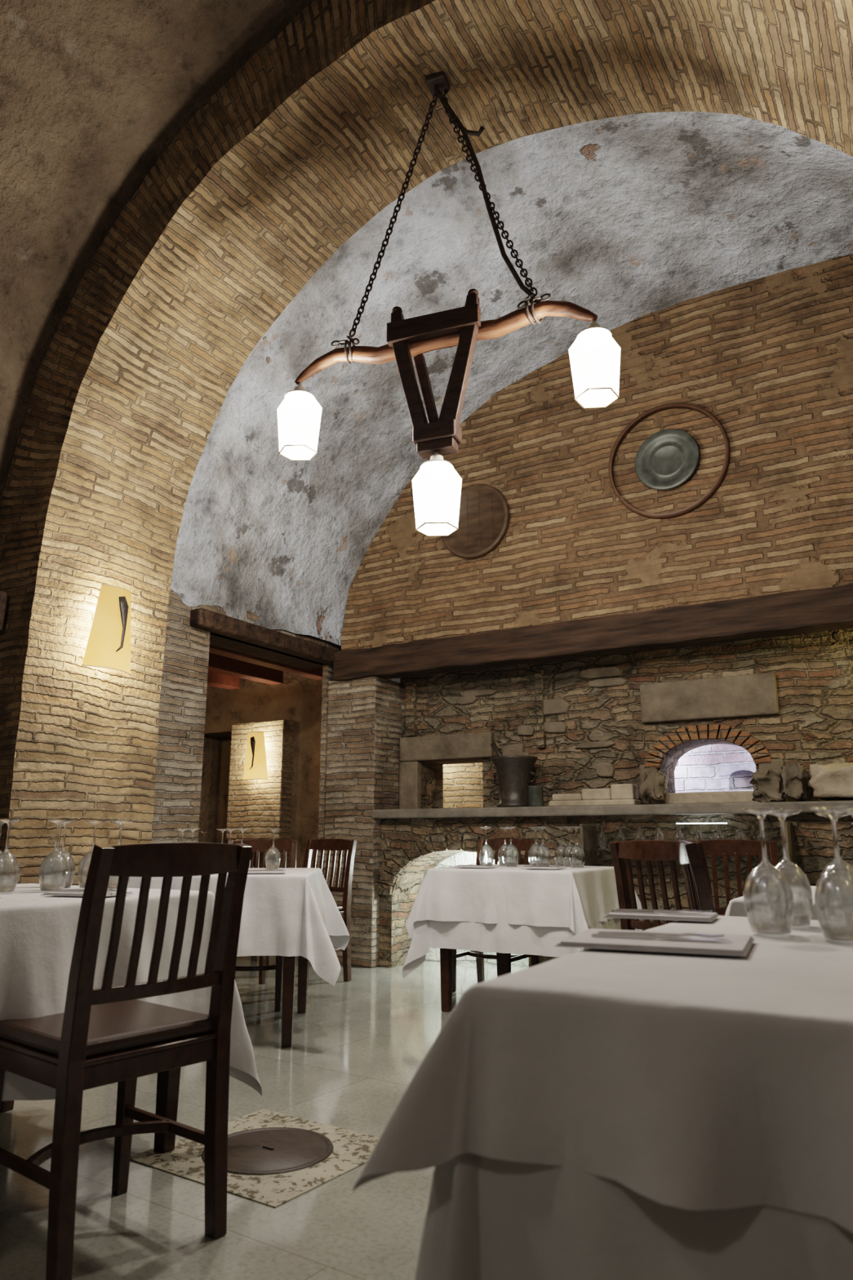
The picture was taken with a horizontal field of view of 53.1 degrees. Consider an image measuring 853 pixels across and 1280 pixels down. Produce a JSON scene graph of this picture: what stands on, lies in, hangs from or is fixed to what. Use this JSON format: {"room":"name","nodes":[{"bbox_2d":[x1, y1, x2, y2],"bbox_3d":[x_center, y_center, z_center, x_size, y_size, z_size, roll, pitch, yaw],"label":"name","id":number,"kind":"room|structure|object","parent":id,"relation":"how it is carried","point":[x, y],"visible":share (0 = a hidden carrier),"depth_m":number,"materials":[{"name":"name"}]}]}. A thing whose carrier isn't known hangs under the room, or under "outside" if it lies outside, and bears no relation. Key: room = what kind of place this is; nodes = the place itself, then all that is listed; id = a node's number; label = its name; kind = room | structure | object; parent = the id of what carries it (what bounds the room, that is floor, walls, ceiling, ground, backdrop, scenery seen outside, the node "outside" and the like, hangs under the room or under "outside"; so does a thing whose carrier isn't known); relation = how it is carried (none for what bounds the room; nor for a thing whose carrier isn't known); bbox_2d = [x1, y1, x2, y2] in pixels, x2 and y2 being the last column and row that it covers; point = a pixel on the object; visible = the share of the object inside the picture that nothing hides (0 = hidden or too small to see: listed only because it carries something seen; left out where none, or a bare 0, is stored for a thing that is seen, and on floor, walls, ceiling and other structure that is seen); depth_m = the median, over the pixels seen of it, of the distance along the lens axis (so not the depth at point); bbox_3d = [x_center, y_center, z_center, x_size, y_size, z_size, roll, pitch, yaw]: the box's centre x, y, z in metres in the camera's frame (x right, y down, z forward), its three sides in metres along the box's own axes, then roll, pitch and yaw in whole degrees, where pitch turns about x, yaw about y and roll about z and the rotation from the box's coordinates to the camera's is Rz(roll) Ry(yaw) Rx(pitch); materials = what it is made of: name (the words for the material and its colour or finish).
{"room":"restaurant","nodes":[
{"label":"restaurant","id":0,"kind":"room"},
{"bbox_2d":[0,590,8,631],"bbox_3d":[-2.783,-0.294,3.927,0.290,0.220,1.660,-8,-15,30],"label":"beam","id":1,"kind":"structure","parent":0,"point":[3,595],"depth_m":4.53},
{"bbox_2d":[0,0,313,493],"bbox_3d":[-1.476,-1.361,1.265,5.436,5.096,5.367,-8,-15,30],"label":"vault","id":2,"kind":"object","parent":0,"point":[93,93],"visible":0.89,"depth_m":4.39,"materials":[{"name":"brown paint"}]},
{"bbox_2d":[0,0,438,852],"bbox_3d":[-0.141,-0.899,3.480,5.588,5.170,0.039,-8,-15,30],"label":"arch","id":3,"kind":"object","parent":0,"point":[325,32],"depth_m":4.56,"materials":[{"name":"brick"}]},
{"bbox_2d":[216,737,231,843],"bbox_3d":[-1.922,1.889,8.761,0.800,2.100,0.001,-8,-15,30],"label":"door","id":4,"kind":"structure","parent":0,"point":[226,742],"depth_m":8.96,"materials":[{"name":"paint"}]},
{"bbox_2d":[148,584,340,874],"bbox_3d":[-1.242,1.034,5.946,0.051,2.500,2.070,-8,-15,30],"label":"wall","id":5,"kind":"structure","parent":0,"point":[175,797],"depth_m":5.47,"materials":[{"name":"brick"}]},
{"bbox_2d":[189,608,338,670],"bbox_3d":[-1.238,0.019,6.339,0.400,0.115,1.600,-8,-15,30],"label":"lintel","id":6,"kind":"object","parent":5,"relation":"attached to","point":[202,619],"visible":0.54,"depth_m":6.19,"materials":[{"name":"brown wood"}]},
{"bbox_2d":[226,719,293,867],"bbox_3d":[-1.583,1.770,8.024,0.660,2.000,0.160,-8,-15,30],"label":"brick wall","id":7,"kind":"structure","parent":0,"point":[258,806],"depth_m":8.01,"materials":[{"name":"brick"}]},
{"bbox_2d":[242,731,268,780],"bbox_3d":[-1.598,1.087,7.996,0.147,0.446,0.282,9,-15,-33],"label":"wall sconce","id":8,"kind":"object","parent":7,"relation":"attached to","point":[255,764],"visible":1,"depth_m":7.94,"materials":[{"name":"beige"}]},
{"bbox_2d":[0,955,524,1279],"bbox_3d":[-1.547,1.694,2.983,11.200,0.120,9.700,-8,-15,30],"label":"floor","id":9,"kind":"structure","parent":0,"point":[358,1044],"depth_m":2.34,"materials":[{"name":"tile"}]},
{"bbox_2d":[0,842,252,1279],"bbox_3d":[-0.767,0.962,2.093,0.489,0.909,0.430,-11,-17,38],"label":"dining chair","id":10,"kind":"object","parent":9,"relation":"on","point":[104,1035],"visible":1,"depth_m":2.00,"materials":[{"name":"brown wood"}]},
{"bbox_2d":[0,883,262,1153],"bbox_3d":[-1.323,1.137,2.511,1.193,0.753,1.186,-8,-15,30],"label":"dining table","id":11,"kind":"object","parent":9,"relation":"on","point":[37,932],"visible":0.41,"depth_m":2.38,"materials":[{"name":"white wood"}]},
{"bbox_2d":[0,821,5,853],"bbox_3d":[-1.440,0.717,2.862,0.086,0.220,0.086,0,-13,0],"label":"wine glass","id":12,"kind":"object","parent":11,"relation":"on","point":[1,822],"visible":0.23,"depth_m":2.88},
{"bbox_2d":[0,818,22,893],"bbox_3d":[-1.310,0.670,2.657,0.086,0.220,0.086,0,-13,0],"label":"wine glass","id":13,"kind":"object","parent":11,"relation":"on","point":[9,864],"visible":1,"depth_m":2.63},
{"bbox_2d":[38,819,71,891],"bbox_3d":[-1.190,0.688,2.735,0.086,0.220,0.086,0,-13,0],"label":"wine glass","id":14,"kind":"object","parent":11,"relation":"on","point":[54,868],"visible":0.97,"depth_m":2.70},
{"bbox_2d":[48,821,62,851],"bbox_3d":[-1.300,0.751,3.008,0.086,0.220,0.086,0,-13,0],"label":"wine glass","id":15,"kind":"object","parent":11,"relation":"on","point":[61,824],"visible":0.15,"depth_m":3.02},
{"bbox_2d":[59,820,77,888],"bbox_3d":[-1.220,0.717,2.862,0.086,0.220,0.086,0,-13,0],"label":"wine glass","id":16,"kind":"object","parent":11,"relation":"on","point":[70,860],"visible":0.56,"depth_m":2.85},
{"bbox_2d":[40,890,133,896],"bbox_3d":[-1.000,0.747,2.517,0.220,0.007,0.140,-4,-14,18],"label":"napkin","id":17,"kind":"object","parent":11,"relation":"on","point":[64,894],"visible":0.56,"depth_m":2.47,"materials":[{"name":"fabric"}]},
{"bbox_2d":[53,889,113,892],"bbox_3d":[-0.999,0.736,2.498,0.215,0.006,0.019,-4,-14,18],"label":"table knife","id":18,"kind":"object","parent":17,"relation":"on","point":[56,891],"visible":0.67,"depth_m":2.51,"materials":[{"name":"silver metal"}]},
{"bbox_2d":[77,820,107,888],"bbox_3d":[-1.130,0.724,2.891,0.086,0.220,0.086,0,-13,0],"label":"wine glass","id":19,"kind":"object","parent":11,"relation":"on","point":[83,867],"visible":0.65,"depth_m":2.85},
{"bbox_2d":[106,819,133,888],"bbox_3d":[-1.020,0.711,2.833,0.086,0.220,0.086,0,-13,0],"label":"wine glass","id":20,"kind":"object","parent":11,"relation":"on","point":[113,882],"visible":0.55,"depth_m":2.81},
{"bbox_2d":[110,821,131,844],"bbox_3d":[-1.100,0.760,3.047,0.086,0.220,0.086,0,-13,0],"label":"wine glass","id":21,"kind":"object","parent":11,"relation":"on","point":[110,821],"visible":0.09,"depth_m":3.06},
{"bbox_2d":[127,867,350,1047],"bbox_3d":[-1.031,1.546,4.280,1.250,0.753,1.193,1,-13,-3],"label":"dining table","id":22,"kind":"object","parent":9,"relation":"on","point":[294,913],"visible":0.42,"depth_m":3.89,"materials":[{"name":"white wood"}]},
{"bbox_2d":[175,828,187,842],"bbox_3d":[-1.250,1.068,4.351,0.081,0.208,0.081,0,-13,0],"label":"wine glass","id":23,"kind":"object","parent":22,"relation":"on","point":[182,830],"visible":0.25,"depth_m":4.36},
{"bbox_2d":[186,827,199,842],"bbox_3d":[-1.160,1.036,4.215,0.081,0.208,0.081,0,-13,0],"label":"wine glass","id":24,"kind":"object","parent":22,"relation":"on","point":[192,829],"visible":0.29,"depth_m":4.22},
{"bbox_2d":[216,828,226,843],"bbox_3d":[-1.100,1.122,4.585,0.081,0.208,0.081,0,-13,0],"label":"wine glass","id":25,"kind":"object","parent":22,"relation":"on","point":[222,830],"visible":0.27,"depth_m":4.59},
{"bbox_2d":[223,828,235,844],"bbox_3d":[-1.020,1.083,4.420,0.081,0.208,0.081,0,-13,0],"label":"wine glass","id":26,"kind":"object","parent":22,"relation":"on","point":[230,830],"visible":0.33,"depth_m":4.43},
{"bbox_2d":[235,828,249,843],"bbox_3d":[-0.930,1.054,4.293,0.081,0.208,0.081,0,-13,0],"label":"wine glass","id":27,"kind":"object","parent":22,"relation":"on","point":[241,829],"visible":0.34,"depth_m":4.30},
{"bbox_2d":[248,871,286,873],"bbox_3d":[-0.780,1.102,4.056,0.220,0.007,0.140,1,-13,-6],"label":"napkin","id":28,"kind":"object","parent":22,"relation":"on","point":[249,872],"visible":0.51,"depth_m":4.00,"materials":[{"name":"fabric"}]},
{"bbox_2d":[248,870,286,871],"bbox_3d":[-0.770,1.092,4.040,0.215,0.006,0.019,1,-13,-6],"label":"table knife","id":29,"kind":"object","parent":28,"relation":"on","point":[248,870],"visible":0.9,"depth_m":4.03,"materials":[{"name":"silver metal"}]},
{"bbox_2d":[265,828,280,869],"bbox_3d":[-0.820,1.117,4.566,0.081,0.208,0.081,0,-13,0],"label":"wine glass","id":30,"kind":"object","parent":22,"relation":"on","point":[273,857],"visible":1,"depth_m":4.53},
{"bbox_2d":[225,838,262,867],"bbox_3d":[-1.697,2.135,7.174,0.430,0.909,0.489,-8,-15,30],"label":"dining chair","id":31,"kind":"object","parent":9,"relation":"on","point":[226,840],"visible":0.05,"depth_m":7.34,"materials":[{"name":"brown wood"}]},
{"bbox_2d":[235,838,268,964],"bbox_3d":[-1.448,1.938,6.320,0.489,0.909,0.430,-8,-15,30],"label":"dining chair","id":32,"kind":"object","parent":9,"relation":"on","point":[253,853],"visible":0.06,"depth_m":6.29,"materials":[{"name":"brown wood"}]},
{"bbox_2d":[129,1109,379,1208],"bbox_3d":[-0.475,1.534,2.561,0.600,0.023,0.560,-9,-16,33],"label":"mosaic","id":33,"kind":"object","parent":9,"relation":"on","point":[274,1158],"visible":0.74,"depth_m":2.50,"materials":[{"name":"tile"}]},
{"bbox_2d":[226,839,297,1011],"bbox_3d":[-1.001,1.620,4.942,0.430,0.909,0.489,0,-13,-2],"label":"dining chair","id":34,"kind":"object","parent":9,"relation":"on","point":[258,846],"visible":0.16,"depth_m":5.21,"materials":[{"name":"brown wood"}]},
{"bbox_2d":[258,839,356,989],"bbox_3d":[-0.783,1.783,5.648,0.430,0.909,0.489,-9,-16,34],"label":"dining chair","id":35,"kind":"object","parent":9,"relation":"on","point":[328,845],"visible":0.56,"depth_m":5.77,"materials":[{"name":"brown wood"}]},
{"bbox_2d":[452,839,538,991],"bbox_3d":[0.430,1.729,5.413,0.430,0.909,0.489,-8,-15,30],"label":"dining chair","id":36,"kind":"object","parent":9,"relation":"on","point":[525,845],"visible":0.3,"depth_m":5.55,"materials":[{"name":"brown wood"}]},
{"bbox_2d":[402,864,644,1012],"bbox_3d":[0.590,1.674,4.833,1.084,0.752,1.079,-8,-15,30],"label":"dining table","id":37,"kind":"object","parent":9,"relation":"on","point":[500,910],"visible":0.73,"depth_m":4.54,"materials":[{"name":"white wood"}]},
{"bbox_2d":[452,866,497,867],"bbox_3d":[0.274,1.270,4.780,0.220,0.007,0.140,-8,-15,30],"label":"napkin","id":38,"kind":"object","parent":37,"relation":"on","point":[453,866],"visible":0.87,"depth_m":4.72,"materials":[{"name":"fabric"}]},
{"bbox_2d":[479,826,493,866],"bbox_3d":[0.349,1.206,4.988,0.088,0.225,0.088,0,-13,0],"label":"wine glass","id":39,"kind":"object","parent":37,"relation":"on","point":[486,853],"visible":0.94,"depth_m":4.95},
{"bbox_2d":[497,826,507,866],"bbox_3d":[0.469,1.229,5.089,0.088,0.225,0.088,0,-13,0],"label":"wine glass","id":40,"kind":"object","parent":37,"relation":"on","point":[500,853],"visible":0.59,"depth_m":5.06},
{"bbox_2d":[503,826,519,866],"bbox_3d":[0.490,1.198,4.952,0.088,0.225,0.088,0,-13,0],"label":"wine glass","id":41,"kind":"object","parent":37,"relation":"on","point":[511,856],"visible":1,"depth_m":4.91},
{"bbox_2d":[528,826,535,865],"bbox_3d":[0.657,1.244,5.151,0.088,0.225,0.088,0,-13,0],"label":"wine glass","id":42,"kind":"object","parent":37,"relation":"on","point":[528,827],"visible":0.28,"depth_m":5.14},
{"bbox_2d":[529,826,539,866],"bbox_3d":[0.647,1.214,5.020,0.088,0.225,0.088,0,-13,0],"label":"wine glass","id":43,"kind":"object","parent":37,"relation":"on","point":[533,850],"visible":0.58,"depth_m":4.99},
{"bbox_2d":[535,826,551,866],"bbox_3d":[0.664,1.180,4.875,0.088,0.225,0.088,0,-13,0],"label":"wine glass","id":44,"kind":"object","parent":37,"relation":"on","point":[543,855],"visible":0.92,"depth_m":4.83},
{"bbox_2d":[519,866,567,869],"bbox_3d":[0.629,1.228,4.600,0.220,0.007,0.140,-8,-15,30],"label":"napkin","id":45,"kind":"object","parent":37,"relation":"on","point":[540,868],"visible":0.93,"depth_m":4.56,"materials":[{"name":"fabric"}]},
{"bbox_2d":[554,826,565,866],"bbox_3d":[0.803,1.224,5.067,0.088,0.225,0.088,0,-13,0],"label":"wine glass","id":46,"kind":"object","parent":37,"relation":"on","point":[559,850],"visible":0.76,"depth_m":5.03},
{"bbox_2d":[562,826,573,866],"bbox_3d":[0.830,1.195,4.938,0.088,0.225,0.088,0,-13,0],"label":"wine glass","id":47,"kind":"object","parent":37,"relation":"on","point":[566,855],"visible":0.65,"depth_m":4.91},
{"bbox_2d":[568,826,585,867],"bbox_3d":[0.848,1.166,4.815,0.088,0.225,0.088,0,-13,0],"label":"wine glass","id":48,"kind":"object","parent":37,"relation":"on","point":[577,855],"visible":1,"depth_m":4.77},
{"bbox_2d":[352,915,852,1279],"bbox_3d":[0.739,0.823,1.143,1.271,0.751,1.310,-8,-15,30],"label":"tablecloth","id":49,"kind":"object","parent":9,"relation":"on","point":[589,1113],"visible":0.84,"depth_m":0.90,"materials":[{"name":"white fabric"}]},
{"bbox_2d":[554,928,755,956],"bbox_3d":[0.370,0.482,1.367,0.280,0.007,0.220,-6,-14,23],"label":"napkin","id":50,"kind":"object","parent":49,"relation":"on","point":[740,944],"visible":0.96,"depth_m":1.30,"materials":[{"name":"fabric"}]},
{"bbox_2d":[597,931,724,937],"bbox_3d":[0.380,0.479,1.391,0.200,0.006,0.022,-6,-14,23],"label":"fork","id":51,"kind":"object","parent":50,"relation":"on","point":[598,932],"visible":0.97,"depth_m":1.39,"materials":[{"name":"silver metal"}]},
{"bbox_2d":[591,933,732,942],"bbox_3d":[0.369,0.470,1.348,0.215,0.006,0.019,-6,-14,23],"label":"table knife","id":52,"kind":"object","parent":50,"relation":"on","point":[602,935],"visible":1,"depth_m":1.35,"materials":[{"name":"silver metal"}]},
{"bbox_2d":[602,911,719,921],"bbox_3d":[0.500,0.585,1.815,0.220,0.007,0.140,-6,-14,24],"label":"napkin","id":53,"kind":"object","parent":49,"relation":"on","point":[697,917],"visible":0.76,"depth_m":1.76,"materials":[{"name":"fabric"}]},
{"bbox_2d":[611,910,716,915],"bbox_3d":[0.499,0.574,1.796,0.215,0.006,0.019,-6,-14,24],"label":"table knife","id":54,"kind":"object","parent":53,"relation":"on","point":[651,912],"visible":1,"depth_m":1.80,"materials":[{"name":"silver metal"}]},
{"bbox_2d":[616,908,712,912],"bbox_3d":[0.510,0.583,1.839,0.200,0.006,0.022,-6,-14,24],"label":"fork","id":55,"kind":"object","parent":53,"relation":"on","point":[660,910],"visible":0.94,"depth_m":1.83,"materials":[{"name":"silver metal"}]},
{"bbox_2d":[739,808,794,934],"bbox_3d":[0.615,0.416,1.546,0.084,0.216,0.084,0,-13,0],"label":"wine glass","id":56,"kind":"object","parent":49,"relation":"on","point":[768,895],"visible":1,"depth_m":1.51,"materials":[{"name":"glass"}]},
{"bbox_2d":[768,810,813,926],"bbox_3d":[0.710,0.447,1.683,0.084,0.216,0.084,0,-13,0],"label":"wine glass","id":57,"kind":"object","parent":49,"relation":"on","point":[802,890],"visible":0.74,"depth_m":1.64,"materials":[{"name":"glass"}]},
{"bbox_2d":[808,805,852,941],"bbox_3d":[0.700,0.393,1.449,0.084,0.216,0.084,0,-13,0],"label":"wine glass","id":58,"kind":"object","parent":49,"relation":"on","point":[833,894],"visible":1,"depth_m":1.42,"materials":[{"name":"glass"}]},
{"bbox_2d":[814,812,852,875],"bbox_3d":[0.870,0.474,1.799,0.084,0.216,0.084,0,-13,0],"label":"wine glass","id":59,"kind":"object","parent":49,"relation":"on","point":[846,864],"visible":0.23,"depth_m":1.80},
{"bbox_2d":[841,809,852,871],"bbox_3d":[0.800,0.420,1.566,0.084,0.216,0.084,0,-13,0],"label":"wine glass","id":60,"kind":"object","parent":49,"relation":"on","point":[848,812],"visible":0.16,"depth_m":1.57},
{"bbox_2d":[609,840,714,930],"bbox_3d":[1.077,1.270,3.424,0.489,0.909,0.430,10,-16,-37],"label":"dining chair","id":61,"kind":"object","parent":9,"relation":"on","point":[649,851],"visible":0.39,"depth_m":3.40,"materials":[{"name":"brown wood"}]},
{"bbox_2d":[579,822,796,866],"bbox_3d":[1.554,1.601,5.075,1.220,1.004,0.240,-8,-15,30],"label":"bar shelf","id":62,"kind":"object","parent":9,"relation":"on","point":[588,842],"visible":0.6,"depth_m":5.21,"materials":[{"name":"brown wood"}]},
{"bbox_2d":[596,826,608,848],"bbox_3d":[1.112,1.251,5.398,0.068,0.130,0.067,-8,-15,30],"label":"glass bottle","id":63,"kind":"object","parent":62,"relation":"on","point":[602,838],"depth_m":5.37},
{"bbox_2d":[615,826,626,841],"bbox_3d":[1.216,1.238,5.338,0.068,0.130,0.067,-8,-15,30],"label":"glass bottle","id":64,"kind":"object","parent":62,"relation":"on","point":[620,836],"depth_m":5.32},
{"bbox_2d":[634,826,645,840],"bbox_3d":[1.319,1.224,5.279,0.068,0.130,0.067,-8,-15,30],"label":"glass bottle","id":65,"kind":"object","parent":62,"relation":"on","point":[639,835],"depth_m":5.26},
{"bbox_2d":[653,826,665,839],"bbox_3d":[1.423,1.210,5.220,0.068,0.130,0.067,-8,-15,30],"label":"glass bottle","id":66,"kind":"object","parent":62,"relation":"on","point":[659,835],"depth_m":5.20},
{"bbox_2d":[672,826,684,840],"bbox_3d":[1.526,1.196,5.161,0.068,0.130,0.067,-8,-15,30],"label":"glass bottle","id":67,"kind":"object","parent":62,"relation":"on","point":[678,836],"depth_m":5.14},
{"bbox_2d":[693,826,705,840],"bbox_3d":[1.630,1.183,5.101,0.068,0.130,0.067,-8,-15,30],"label":"glass bottle","id":68,"kind":"object","parent":62,"relation":"on","point":[698,836],"depth_m":5.08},
{"bbox_2d":[676,822,727,824],"bbox_3d":[1.674,1.117,5.194,0.300,0.008,0.015,-8,-15,30],"label":"led light","id":69,"kind":"object","parent":62,"relation":"on","point":[677,823],"depth_m":5.19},
{"bbox_2d":[713,826,725,839],"bbox_3d":[1.733,1.169,5.042,0.068,0.130,0.067,-8,-15,30],"label":"glass bottle","id":70,"kind":"object","parent":62,"relation":"on","point":[719,835],"depth_m":5.03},
{"bbox_2d":[734,826,746,839],"bbox_3d":[1.836,1.155,4.983,0.068,0.130,0.067,-8,-15,30],"label":"glass bottle","id":71,"kind":"object","parent":62,"relation":"on","point":[740,835],"depth_m":4.97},
{"bbox_2d":[756,826,768,840],"bbox_3d":[1.940,1.142,4.923,0.068,0.130,0.067,-8,-15,30],"label":"glass bottle","id":72,"kind":"object","parent":62,"relation":"on","point":[758,837],"depth_m":4.90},
{"bbox_2d":[686,839,779,914],"bbox_3d":[1.428,1.372,3.869,0.430,0.909,0.489,-3,-13,15],"label":"dining chair","id":73,"kind":"object","parent":9,"relation":"on","point":[724,848],"visible":0.27,"depth_m":4.14,"materials":[{"name":"brown wood"}]},
{"bbox_2d":[724,885,817,919],"bbox_3d":[1.426,1.129,2.473,1.068,0.753,1.070,-8,-15,30],"label":"dining table","id":74,"kind":"object","parent":9,"relation":"on","point":[735,908],"visible":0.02,"depth_m":2.40,"materials":[{"name":"white fabric"}]},
{"bbox_2d":[197,671,391,867],"bbox_3d":[-1.981,1.504,8.647,4.100,2.800,0.400,-8,-15,30],"label":"wall","id":75,"kind":"structure","parent":0,"point":[298,700],"depth_m":8.26,"materials":[{"name":"paint"}]},
{"bbox_2d":[207,644,322,689],"bbox_3d":[-2.467,0.095,7.122,1.790,0.140,3.100,-8,-15,30],"label":"ceiling","id":76,"kind":"structure","parent":75,"relation":"attached to","point":[226,668],"depth_m":7.76,"materials":[{"name":"wood"}]},
{"bbox_2d":[323,675,402,968],"bbox_3d":[-0.368,1.431,6.863,0.460,2.140,0.890,-8,-15,30],"label":"wall","id":77,"kind":"structure","parent":0,"point":[365,715],"depth_m":6.55,"materials":[{"name":"brick"}]},
{"bbox_2d":[8,0,852,885],"bbox_3d":[0.090,-0.530,3.796,4.495,4.593,0.930,-8,-15,30],"label":"brick arch","id":78,"kind":"object","parent":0,"point":[337,153],"depth_m":4.58,"materials":[{"name":"brick"}]},
{"bbox_2d":[81,583,131,675],"bbox_3d":[-1.767,-0.061,4.783,0.152,0.472,0.332,-8,-15,30],"label":"wall sconce","id":79,"kind":"object","parent":78,"relation":"attached to","point":[108,643],"depth_m":4.73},
{"bbox_2d":[276,71,620,536],"bbox_3d":[0.046,-1.645,3.970,1.630,2.409,0.244,-5,-14,20],"label":"chandelier","id":80,"kind":"object","parent":78,"relation":"hanging from","point":[594,355],"visible":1,"depth_m":3.80,"materials":[{"name":"brown wood"}]},
{"bbox_2d":[443,762,483,808],"bbox_3d":[0.580,1.152,7.123,1.700,0.800,0.001,-8,-15,30],"label":"wall","id":81,"kind":"structure","parent":0,"point":[463,783],"depth_m":7.26,"materials":[{"name":"brick"}]},
{"bbox_2d":[405,668,546,748],"bbox_3d":[0.353,0.565,6.538,1.180,0.580,0.060,-8,-15,30],"label":"pilaster","id":82,"kind":"object","parent":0,"point":[411,687],"depth_m":6.30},
{"bbox_2d":[168,109,852,645],"bbox_3d":[1.519,-0.428,4.560,6.457,4.781,2.003,-8,-15,30],"label":"ceiling","id":83,"kind":"structure","parent":0,"point":[626,218],"depth_m":5.62,"materials":[{"name":"paint"}]},
{"bbox_2d":[340,256,852,650],"bbox_3d":[2.031,-1.346,5.562,6.316,2.329,0.032,-8,-15,30],"label":"brick wall","id":84,"kind":"structure","parent":0,"point":[770,357],"depth_m":5.80,"materials":[{"name":"brick"}]},
{"bbox_2d":[440,484,509,558],"bbox_3d":[0.357,-0.894,6.418,0.580,0.580,0.044,-8,-15,30],"label":"round wooden board","id":85,"kind":"object","parent":84,"relation":"attached to","point":[483,523],"visible":0.84,"depth_m":6.38,"materials":[{"name":"brown wood"}]},
{"bbox_2d":[333,583,852,680],"bbox_3d":[2.018,-0.133,5.314,6.300,0.246,0.210,-8,-15,30],"label":"beam","id":86,"kind":"structure","parent":84,"relation":"attached to","point":[798,612],"depth_m":5.65,"materials":[{"name":"brown wood"}]},
{"bbox_2d":[608,402,730,519],"bbox_3d":[1.616,-1.207,5.731,0.804,0.804,0.053,-8,-15,30],"label":"ring","id":87,"kind":"object","parent":84,"relation":"attached to","point":[668,458],"visible":1,"depth_m":5.72,"materials":[{"name":"brown wood"}]},
{"bbox_2d":[378,813,852,968],"bbox_3d":[2.332,1.569,5.064,5.940,1.060,0.480,-8,-15,30],"label":"wall","id":88,"kind":"structure","parent":0,"point":[813,834],"depth_m":5.54,"materials":[{"name":"stone"}]},
{"bbox_2d":[377,832,524,895],"bbox_3d":[0.218,1.599,6.065,1.316,0.444,0.090,-8,-15,30],"label":"arch","id":89,"kind":"object","parent":88,"relation":"attached to","point":[427,846],"visible":0.62,"depth_m":6.19,"materials":[{"name":"brick"}]},
{"bbox_2d":[425,851,528,968],"bbox_3d":[0.410,1.886,6.414,1.260,1.050,0.001,-8,-15,30],"label":"wall alcove","id":90,"kind":"structure","parent":88,"relation":"in","point":[465,857],"depth_m":6.50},
{"bbox_2d":[371,800,852,818],"bbox_3d":[2.258,1.002,5.085,5.960,0.065,0.420,-8,-15,30],"label":"shelf","id":91,"kind":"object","parent":88,"relation":"on","point":[728,807],"depth_m":5.49,"materials":[{"name":"stone"}]},
{"bbox_2d":[489,742,537,807],"bbox_3d":[0.617,0.950,6.052,0.352,0.471,0.340,-8,-15,30],"label":"mortar","id":92,"kind":"object","parent":91,"relation":"on","point":[514,773],"visible":0.9,"depth_m":5.94,"materials":[{"name":"metal"}]},
{"bbox_2d":[528,785,543,806],"bbox_3d":[0.749,1.071,5.837,0.108,0.140,0.108,0,-13,0],"label":"cup","id":93,"kind":"object","parent":91,"relation":"on","point":[535,794],"visible":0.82,"depth_m":5.80,"materials":[{"name":"grey metal"}]},
{"bbox_2d":[549,783,640,806],"bbox_3d":[1.127,1.049,5.744,0.590,0.140,0.160,-7,-15,28],"label":"fragment","id":94,"kind":"object","parent":91,"relation":"on","point":[619,793],"visible":0.92,"depth_m":5.64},
{"bbox_2d":[639,768,665,804],"bbox_3d":[1.477,0.953,5.537,0.161,0.234,0.158,-8,-15,30],"label":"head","id":95,"kind":"object","parent":91,"relation":"on","point":[652,782],"visible":0.98,"depth_m":5.49},
{"bbox_2d":[751,768,787,802],"bbox_3d":[2.073,0.880,5.152,0.211,0.202,0.176,-5,-14,22],"label":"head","id":96,"kind":"object","parent":91,"relation":"on","point":[766,784],"visible":0.94,"depth_m":5.09},
{"bbox_2d":[779,751,810,801],"bbox_3d":[2.199,0.819,5.098,0.164,0.297,0.158,-8,-15,30],"label":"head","id":97,"kind":"object","parent":91,"relation":"on","point":[794,773],"visible":0.98,"depth_m":5.05},
{"bbox_2d":[807,764,852,800],"bbox_3d":[2.479,0.824,4.935,0.509,0.214,0.262,-8,-15,30],"label":"marble block","id":98,"kind":"object","parent":91,"relation":"on","point":[833,783],"visible":0.99,"depth_m":4.90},
{"bbox_2d":[400,628,852,808],"bbox_3d":[2.443,0.427,5.541,5.960,1.300,0.350,-8,-15,30],"label":"wall","id":99,"kind":"structure","parent":0,"point":[814,671],"depth_m":5.94,"materials":[{"name":"stone"}]},
{"bbox_2d":[399,731,494,808],"bbox_3d":[0.155,1.018,6.565,0.810,0.570,0.100,-8,-15,30],"label":"stone frame","id":100,"kind":"object","parent":99,"relation":"attached to","point":[412,750],"visible":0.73,"depth_m":6.62,"materials":[{"name":"stone"}]},
{"bbox_2d":[457,666,629,777],"bbox_3d":[2.201,0.497,5.454,4.567,0.891,0.054,-8,-15,30],"label":"stones","id":101,"kind":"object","parent":99,"relation":"attached to","point":[551,706],"depth_m":6.16},
{"bbox_2d":[644,723,771,768],"bbox_3d":[1.840,0.694,5.632,0.809,0.276,0.065,-8,-15,30],"label":"arch","id":102,"kind":"object","parent":99,"relation":"attached to","point":[744,740],"depth_m":5.61,"materials":[{"name":"brick"}]},
{"bbox_2d":[661,791,764,804],"bbox_3d":[1.821,1.026,5.522,0.690,0.075,0.200,-8,-15,30],"label":"window sill","id":103,"kind":"structure","parent":99,"relation":"attached to","point":[731,796],"depth_m":5.42,"materials":[{"name":"stone"}]},
{"bbox_2d":[639,672,787,804],"bbox_3d":[1.852,0.663,5.629,0.920,0.820,0.090,-8,-15,30],"label":"stone blocks","id":104,"kind":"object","parent":99,"relation":"in","point":[757,694],"depth_m":5.62},
{"bbox_2d":[674,743,756,792],"bbox_3d":[2.175,0.892,6.221,1.800,1.100,0.001,-8,-15,30],"label":"wall","id":105,"kind":"structure","parent":0,"point":[706,768],"depth_m":6.26,"materials":[{"name":"brick"}]},
{"bbox_2d":[728,769,754,790],"bbox_3d":[2.099,0.814,6.106,1.900,1.000,0.500,-8,-15,30],"label":"window","id":106,"kind":"structure","parent":105,"relation":"in","point":[741,780],"depth_m":6.20,"materials":[{"name":"glass"}]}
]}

